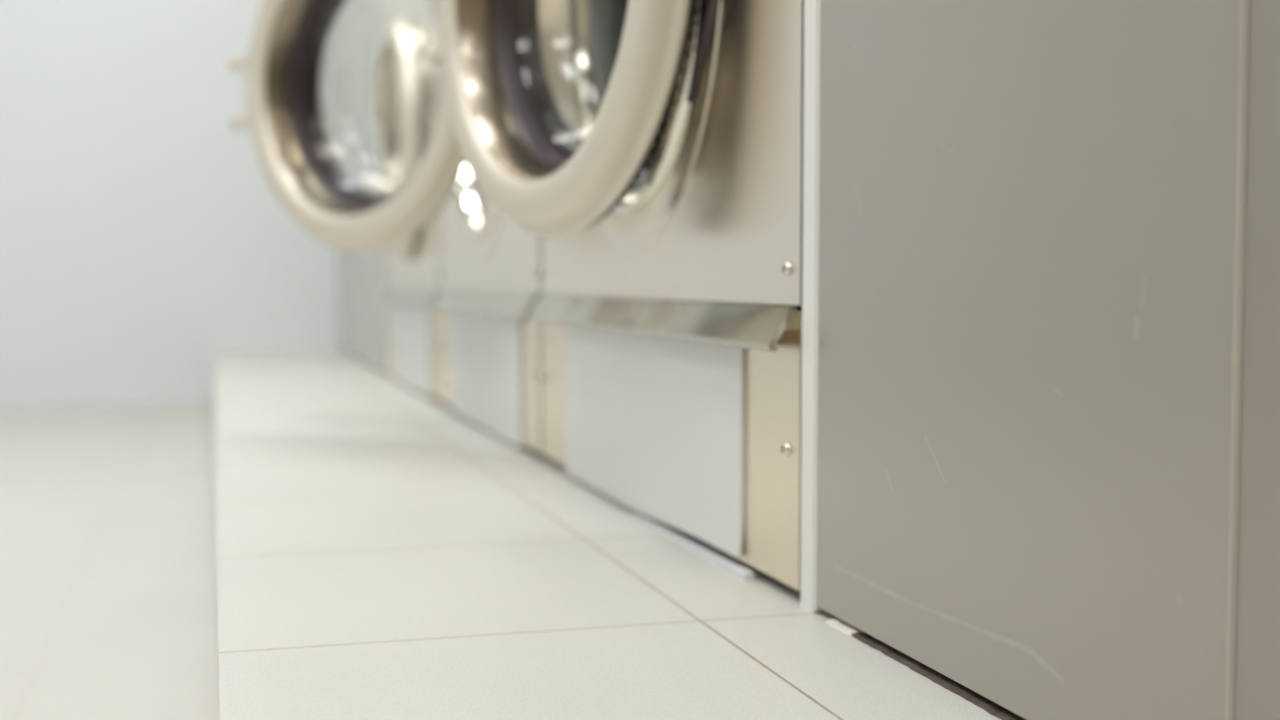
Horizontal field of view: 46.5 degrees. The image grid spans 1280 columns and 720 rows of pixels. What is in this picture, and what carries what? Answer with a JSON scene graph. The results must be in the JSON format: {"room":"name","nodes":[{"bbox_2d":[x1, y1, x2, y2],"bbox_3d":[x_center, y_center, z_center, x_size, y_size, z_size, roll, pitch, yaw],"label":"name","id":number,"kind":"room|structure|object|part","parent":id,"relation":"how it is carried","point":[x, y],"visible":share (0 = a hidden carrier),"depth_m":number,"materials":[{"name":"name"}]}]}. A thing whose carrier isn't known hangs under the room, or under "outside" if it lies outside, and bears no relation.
{"room":"laundry","nodes":[
{"label":"laundry","id":0,"kind":"room"},
{"bbox_2d":[0,403,219,719],"bbox_3d":[-1.672,0.368,0.599,2.911,0.073,7.115,-1,3,-16],"label":"floor","id":1,"kind":"structure","parent":0,"point":[109,575],"depth_m":1.91,"materials":[{"name":"tile"}]},
{"bbox_2d":[0,0,341,406],"bbox_3d":[-2.076,-1.223,4.160,4.356,2.868,0.109,-1,3,-16],"label":"wall","id":2,"kind":"structure","parent":0,"point":[145,235],"depth_m":4.32,"materials":[{"name":"white paint"}]},
{"bbox_2d":[214,350,1000,719],"bbox_3d":[0.314,0.261,1.163,1.234,0.225,7.115,-1,3,-16],"label":"plinth","id":3,"kind":"object","parent":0,"point":[383,553],"visible":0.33,"depth_m":1.00,"materials":[{"name":"tile"}]},
{"bbox_2d":[229,0,544,453],"bbox_3d":[-0.002,-0.504,2.141,1.135,1.198,0.786,-1,3,-16],"label":"washing machine","id":4,"kind":"object","parent":3,"relation":"on","point":[348,118],"visible":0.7,"depth_m":2.06,"materials":[{"name":"silver metal"}]},
{"bbox_3d":[-0.376,-0.372,1.964,0.460,0.460,0.038,3,4,39],"label":"door","id":5,"kind":"part","parent":4,"relation":"part of","materials":[{"name":"beige"}]},
{"bbox_2d":[303,0,441,202],"bbox_3d":[-0.327,-0.376,2.024,0.325,0.325,0.072,3,4,39],"label":"glass bowl","id":6,"kind":"object","parent":4,"relation":"on","point":[372,89],"depth_m":2.08,"materials":[{"name":"clear"}]},
{"bbox_3d":[-0.221,0.015,2.091,0.003,0.161,0.552,-1,3,-16],"label":"access panel","id":7,"kind":"part","parent":4,"relation":"part of","materials":[{"name":"white metal"}]},
{"bbox_3d":[-0.222,-0.002,2.105,0.004,0.182,0.786,-1,3,-16],"label":"kick panel","id":8,"kind":"part","parent":4,"relation":"part of","materials":[{"name":"silver metal"}]},
{"bbox_3d":[-0.222,-0.521,2.077,0.004,0.851,0.786,-1,3,-16],"label":"panel","id":9,"kind":"part","parent":4,"relation":"part of","materials":[{"name":"silver metal"}]},
{"bbox_2d":[378,207,440,400],"bbox_3d":[-0.077,-0.547,2.945,0.838,1.198,0.786,-1,3,-16],"label":"washing machine","id":10,"kind":"object","parent":3,"relation":"on","point":[413,332],"visible":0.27,"depth_m":2.74,"materials":[{"name":"silver metal"}]},
{"bbox_3d":[-0.457,-0.418,2.824,0.038,0.460,0.460,-1,3,-16],"label":"door","id":11,"kind":"part","parent":10,"relation":"part of","materials":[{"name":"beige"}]},
{"bbox_3d":[-0.440,-0.026,2.854,0.003,0.161,0.552,-1,3,-16],"label":"access panel","id":12,"kind":"part","parent":10,"relation":"part of","materials":[{"name":"white metal"}]},
{"bbox_3d":[-0.440,-0.562,2.840,0.004,0.851,0.786,-1,3,-16],"label":"panel","id":13,"kind":"part","parent":10,"relation":"part of","materials":[{"name":"silver metal"}]},
{"bbox_3d":[-0.440,-0.043,2.868,0.004,0.182,0.786,-1,3,-16],"label":"kick panel","id":14,"kind":"part","parent":10,"relation":"part of","materials":[{"name":"silver metal"}]},
{"bbox_2d":[428,0,803,590],"bbox_3d":[0.306,-0.464,1.403,0.949,1.198,0.786,-1,3,-16],"label":"washing machine","id":15,"kind":"object","parent":3,"relation":"on","point":[653,149],"visible":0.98,"depth_m":1.18,"materials":[{"name":"silver metal"}]},
{"bbox_3d":[-0.080,-0.335,1.271,0.038,0.460,0.460,-2,4,-29],"label":"door","id":16,"kind":"part","parent":15,"relation":"part of","materials":[{"name":"beige"}]},
{"bbox_2d":[514,0,672,157],"bbox_3d":[-0.012,-0.337,1.308,0.072,0.325,0.325,-2,4,-29],"label":"glass bowl","id":17,"kind":"object","parent":15,"relation":"on","point":[566,51],"depth_m":1.41,"materials":[{"name":"clear"}]},
{"bbox_3d":[-0.004,0.056,1.327,0.005,0.160,0.552,-1,3,-16],"label":"access panel","id":18,"kind":"part","parent":15,"relation":"part of","materials":[{"name":"white metal"}]},
{"bbox_3d":[-0.003,0.039,1.342,0.004,0.182,0.786,-1,3,-16],"label":"kick panel","id":19,"kind":"part","parent":15,"relation":"part of","materials":[{"name":"silver metal"}]},
{"bbox_3d":[-0.003,-0.480,1.314,0.004,0.851,0.786,-1,3,-16],"label":"panel","id":20,"kind":"part","parent":15,"relation":"part of","materials":[{"name":"silver metal"}]},
{"bbox_2d":[826,618,862,635],"bbox_3d":[0.129,0.162,0.902,0.023,0.003,0.036,-1,3,-16],"label":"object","id":21,"kind":"object","parent":3,"relation":"on","point":[837,623],"visible":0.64,"depth_m":0.90,"materials":[{"name":"white"}]},
{"bbox_2d":[852,632,1025,719],"bbox_3d":[0.291,0.192,0.339,0.023,0.003,1.198,-1,3,-16],"label":"gap","id":22,"kind":"object","parent":3,"relation":"on","point":[989,706],"visible":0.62,"depth_m":0.78,"materials":[{"name":"black"}]},
{"bbox_3d":[0.546,-1.062,1.158,0.969,2.868,7.115,-1,3,-16],"label":"wall","id":23,"kind":"structure","parent":0,"visible":0},
{"bbox_2d":[338,248,388,373],"bbox_3d":[-0.726,-0.605,3.848,0.011,1.207,1.294,-1,3,-16],"label":"panel","id":24,"kind":"object","parent":23,"relation":"attached to","point":[362,280],"visible":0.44,"depth_m":3.73,"materials":[{"name":"white metal"}]},
{"bbox_2d":[800,0,826,612],"bbox_3d":[0.129,-0.446,0.924,0.045,1.212,0.024,-1,3,-16],"label":"metal strip","id":25,"kind":"object","parent":23,"relation":"attached to","point":[812,8],"visible":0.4,"depth_m":0.94,"materials":[{"name":"white metal"}]},
{"bbox_2d":[817,0,1242,719],"bbox_3d":[0.171,-0.437,0.720,0.011,1.207,0.398,-1,3,-16],"label":"panel","id":26,"kind":"object","parent":23,"relation":"attached to","point":[1028,209],"visible":1,"depth_m":0.69,"materials":[{"name":"grey metal"}]},
{"bbox_2d":[1227,0,1247,719],"bbox_3d":[0.223,-0.427,0.527,0.009,1.208,0.003,-1,3,-16],"label":"trim strip","id":27,"kind":"object","parent":26,"relation":"attached to","point":[1237,356],"visible":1,"depth_m":0.55,"materials":[{"name":"beige"}]},
{"bbox_2d":[1233,0,1279,719],"bbox_3d":[0.565,-0.364,-0.655,0.011,1.207,2.462,-1,3,-16],"label":"panel","id":28,"kind":"object","parent":23,"relation":"attached to","point":[1256,695],"visible":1,"depth_m":0.54,"materials":[{"name":"grey metal"}]}
]}

